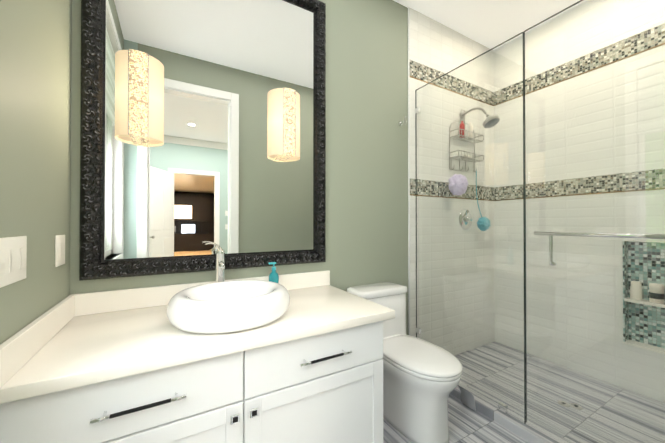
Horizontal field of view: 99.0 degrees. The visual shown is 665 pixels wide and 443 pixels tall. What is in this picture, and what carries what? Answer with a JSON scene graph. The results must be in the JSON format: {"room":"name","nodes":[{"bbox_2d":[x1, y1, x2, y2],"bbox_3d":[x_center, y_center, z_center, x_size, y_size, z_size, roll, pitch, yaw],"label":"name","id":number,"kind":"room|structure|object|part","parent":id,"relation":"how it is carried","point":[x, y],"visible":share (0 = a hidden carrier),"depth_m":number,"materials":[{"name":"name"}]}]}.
{"room":"bathroom","nodes":[
{"label":"bathroom","id":0,"kind":"room"},
{"bbox_2d":[0,0,71,344],"bbox_3d":[-0.853,-0.292,0.555,0.120,3.068,1.966,0,0,-30],"label":"wall","id":1,"kind":"structure","parent":0,"point":[35,113],"depth_m":0.98,"materials":[{"name":"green paint"}]},
{"bbox_2d":[0,236,26,287],"bbox_3d":[-0.936,0.114,0.830,0.009,0.136,0.194,0,0,-30],"label":"switch plate","id":2,"kind":"object","parent":1,"relation":"attached to","point":[13,257],"visible":1,"depth_m":0.83,"materials":[{"name":"white plastic"}]},
{"bbox_2d":[0,295,75,386],"bbox_3d":[-1.040,0.388,1.026,0.020,0.101,0.666,0,0,-30],"label":"backsplash","id":3,"kind":"structure","parent":1,"relation":"attached to","point":[16,351],"depth_m":0.92,"materials":[{"name":"white stone"}]},
{"bbox_2d":[55,235,64,266],"bbox_3d":[-1.149,0.122,1.202,0.009,0.129,0.109,0,0,-30],"label":"switch plate","id":4,"kind":"object","parent":1,"relation":"attached to","point":[59,250],"visible":0.96,"depth_m":1.18,"materials":[{"name":"white plastic"}]},
{"bbox_2d":[70,0,407,334],"bbox_3d":[0.248,-0.280,2.246,3.709,3.068,0.120,0,0,-30],"label":"wall","id":5,"kind":"structure","parent":0,"point":[366,144],"depth_m":2.15,"materials":[{"name":"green paint"}]},
{"bbox_2d":[79,0,325,280],"bbox_3d":[-0.615,-0.625,1.659,1.316,1.814,0.046,0,0,-30],"label":"mirror","id":6,"kind":"object","parent":5,"relation":"attached to","point":[209,170],"visible":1,"depth_m":1.61,"materials":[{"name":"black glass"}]},
{"bbox_2d":[115,49,163,142],"bbox_3d":[-0.960,-0.617,1.412,0.208,0.410,0.111,0,0,-30],"label":"sconce","id":7,"kind":"object","parent":6,"relation":"attached to","point":[139,95],"visible":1,"depth_m":1.37,"materials":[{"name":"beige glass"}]},
{"bbox_2d":[268,88,299,158],"bbox_3d":[-0.288,-0.615,1.796,0.208,0.410,0.111,0,0,-30],"label":"sconce","id":8,"kind":"object","parent":6,"relation":"attached to","point":[283,122],"visible":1,"depth_m":1.75,"materials":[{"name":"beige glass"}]},
{"bbox_2d":[76,271,329,314],"bbox_3d":[-0.621,0.393,1.661,1.378,0.101,0.021,0,0,-30],"label":"backsplash","id":9,"kind":"structure","parent":5,"relation":"attached to","point":[91,303],"depth_m":1.46,"materials":[{"name":"white stone"}]},
{"bbox_2d":[399,116,406,125],"bbox_3d":[0.584,-0.822,2.328,0.042,0.072,0.076,0,0,-30],"label":"robe hook","id":10,"kind":"object","parent":5,"relation":"attached to","point":[400,123],"visible":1,"depth_m":2.33,"materials":[{"name":"silver metal"}]},
{"bbox_2d":[408,7,409,335],"bbox_3d":[0.644,-0.279,2.396,0.012,3.068,0.013,0,0,-30],"label":"trim","id":11,"kind":"structure","parent":5,"relation":"attached to","point":[408,180],"depth_m":2.39,"materials":[{"name":"white ceramic"}]},
{"bbox_2d":[409,7,494,355],"bbox_3d":[1.175,-0.277,2.699,1.210,3.068,0.012,0,0,-30],"label":"wall tile","id":12,"kind":"structure","parent":5,"relation":"attached to","point":[437,49],"depth_m":2.64,"materials":[{"name":"white tile"}]},
{"bbox_2d":[459,209,471,228],"bbox_3d":[1.304,-0.023,2.726,0.200,0.200,0.066,0,0,-30],"label":"shower valve","id":13,"kind":"object","parent":12,"relation":"attached to","point":[463,219],"depth_m":2.73,"materials":[{"name":"silver metal"}]},
{"bbox_2d":[459,107,499,127],"bbox_3d":[1.330,-0.940,2.579,0.136,0.221,0.357,0,0,-30],"label":"shower head","id":14,"kind":"object","parent":12,"relation":"attached to","point":[489,118],"depth_m":2.49},
{"bbox_2d":[448,109,489,230],"bbox_3d":[1.273,-0.489,2.644,0.558,1.162,0.167,0,0,-30],"label":"shower caddy","id":15,"kind":"object","parent":14,"relation":"hanging from","point":[481,227],"depth_m":2.65,"materials":[{"name":"silver metal"}]},
{"bbox_2d":[410,76,494,200],"bbox_3d":[1.174,-0.723,2.693,1.200,1.010,0.003,0,0,-30],"label":"trim","id":16,"kind":"structure","parent":5,"relation":"attached to","point":[410,76],"depth_m":2.64,"materials":[{"name":"beige tile"}]},
{"bbox_2d":[450,382,568,442],"bbox_3d":[1.139,1.252,1.674,0.110,0.115,1.713,0,0,-30],"label":"sill","id":17,"kind":"structure","parent":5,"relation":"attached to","point":[530,433],"depth_m":1.71,"materials":[{"name":"stone"}]},
{"bbox_2d":[415,0,664,442],"bbox_3d":[1.124,0.032,1.711,0.147,2.325,1.647,0,0,-30],"label":"glass wall","id":18,"kind":"structure","parent":17,"relation":"on","point":[525,382],"depth_m":1.58,"materials":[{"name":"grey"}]},
{"bbox_3d":[1.112,0.113,1.732,0.147,2.162,1.597,0,0,-30],"label":"shower glass partition hardware","id":19,"kind":"part","parent":18,"relation":"part of","materials":[{"name":"clear glass"}]},
{"bbox_2d":[494,43,664,200],"bbox_3d":[2.126,-0.726,2.253,0.004,1.010,1.712,0,0,-30],"label":"trim","id":20,"kind":"structure","parent":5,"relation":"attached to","point":[525,94],"depth_m":2.32,"materials":[{"name":"beige tile"}]},
{"bbox_2d":[383,394,529,442],"bbox_3d":[0.092,1.275,1.083,2.295,0.060,1.966,0,0,-30],"label":"floor","id":21,"kind":"structure","parent":0,"point":[467,424],"depth_m":1.70,"materials":[{"name":"tile"}]},
{"bbox_2d":[0,315,391,442],"bbox_3d":[-0.475,0.864,1.354,1.332,0.765,0.692,0,0,-30],"label":"bathroom vanity","id":22,"kind":"object","parent":21,"relation":"on","point":[321,386],"depth_m":1.06,"materials":[{"name":"white painted wood"},{"name":"chrome"},{"name":"black metal"}]},
{"bbox_2d":[0,283,394,398],"bbox_3d":[-0.456,0.461,1.371,1.378,0.040,0.687,0,0,-30],"label":"countertop","id":23,"kind":"structure","parent":22,"relation":"on","point":[109,342],"depth_m":1.08,"materials":[{"name":"white stone"}]},
{"bbox_2d":[205,243,224,281],"bbox_3d":[-0.629,0.279,1.536,0.104,0.327,0.113,0,0,-30],"label":"faucet","id":24,"kind":"object","parent":23,"relation":"on","point":[220,253],"depth_m":1.55,"materials":[{"name":"silver metal"}]},
{"bbox_2d":[166,280,289,333],"bbox_3d":[-0.462,0.376,1.315,0.531,0.128,0.496,0,0,-30],"label":"vessel sink","id":25,"kind":"object","parent":23,"relation":"in","point":[225,306],"visible":1,"depth_m":1.13,"materials":[{"name":"white ceramic"}]},
{"bbox_2d":[269,262,278,282],"bbox_3d":[-0.354,0.344,1.713,0.064,0.197,0.066,0,0,-30],"label":"soap bottle","id":26,"kind":"object","parent":23,"relation":"on","point":[273,276],"visible":0.56,"depth_m":1.70,"materials":[{"name":"teal plastic"}]},
{"bbox_2d":[347,282,462,442],"bbox_3d":[0.466,0.863,1.830,0.446,0.774,0.768,0,0,-30],"label":"toilet","id":27,"kind":"object","parent":21,"relation":"on","point":[421,379],"visible":0.65,"depth_m":1.65,"materials":[{"name":"white ceramic"}]},
{"bbox_2d":[458,385,475,410],"bbox_3d":[0.892,1.177,1.901,0.068,0.142,0.100,0,0,-30],"label":"squeegee","id":28,"kind":"object","parent":21,"relation":"on","point":[467,398],"visible":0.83,"depth_m":1.90,"materials":[{"name":"grey plastic"}]},
{"bbox_2d":[393,0,585,49],"bbox_3d":[0.706,-1.870,1.456,3.709,0.100,1.966,0,0,-30],"label":"ceiling","id":29,"kind":"structure","parent":0,"point":[490,24],"depth_m":2.49,"materials":[{"name":"white paint"}]},
{"bbox_3d":[2.264,-0.280,2.335,0.120,3.068,1.966,0,0,-30],"label":"wall","id":30,"kind":"structure","parent":0,"visible":0},
{"bbox_2d":[493,0,664,402],"bbox_3d":[2.168,-0.280,2.280,0.100,3.068,1.726,0,0,-30],"label":"wall tiles","id":31,"kind":"structure","parent":30,"relation":"attached to","point":[657,68],"depth_m":2.36,"materials":[{"name":"white tile"}]},
{"bbox_2d":[622,240,664,353],"bbox_3d":[2.355,0.525,1.942,0.104,0.781,0.520,0,0,-30],"label":"wall niche","id":32,"kind":"object","parent":31,"relation":"attached to","point":[650,341],"depth_m":2.10,"materials":[{"name":"tile"}]},
{"bbox_2d":[630,281,641,299],"bbox_3d":[2.260,0.512,2.115,0.063,0.130,0.063,0,-1,-39],"label":"bottle","id":33,"kind":"object","parent":32,"relation":"in","point":[632,291],"depth_m":2.09,"materials":[{"name":"white plastic"}]},
{"bbox_2d":[649,283,664,303],"bbox_3d":[2.311,0.511,2.025,0.073,0.130,0.073,0,-1,-39],"label":"bottle","id":34,"kind":"object","parent":32,"relation":"in","point":[659,294],"depth_m":2.00,"materials":[{"name":"white plastic"}]},
{"label":"outside","id":35,"kind":"structure","parent":0,"visible":0},
{"bbox_2d":[455,341,664,442],"bbox_3d":[1.750,1.284,2.030,1.304,0.056,1.966,0,0,-30],"label":"floor","id":36,"kind":"structure","parent":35,"point":[643,437],"depth_m":2.02,"materials":[{"name":"tile"}]},
{"bbox_2d":[557,401,582,409],"bbox_3d":[1.623,1.254,1.943,0.134,0.004,0.068,0,0,26],"label":"floor drain","id":37,"kind":"object","parent":36,"relation":"on","point":[567,404],"depth_m":1.94,"materials":[{"name":"silver metal"}]}
]}

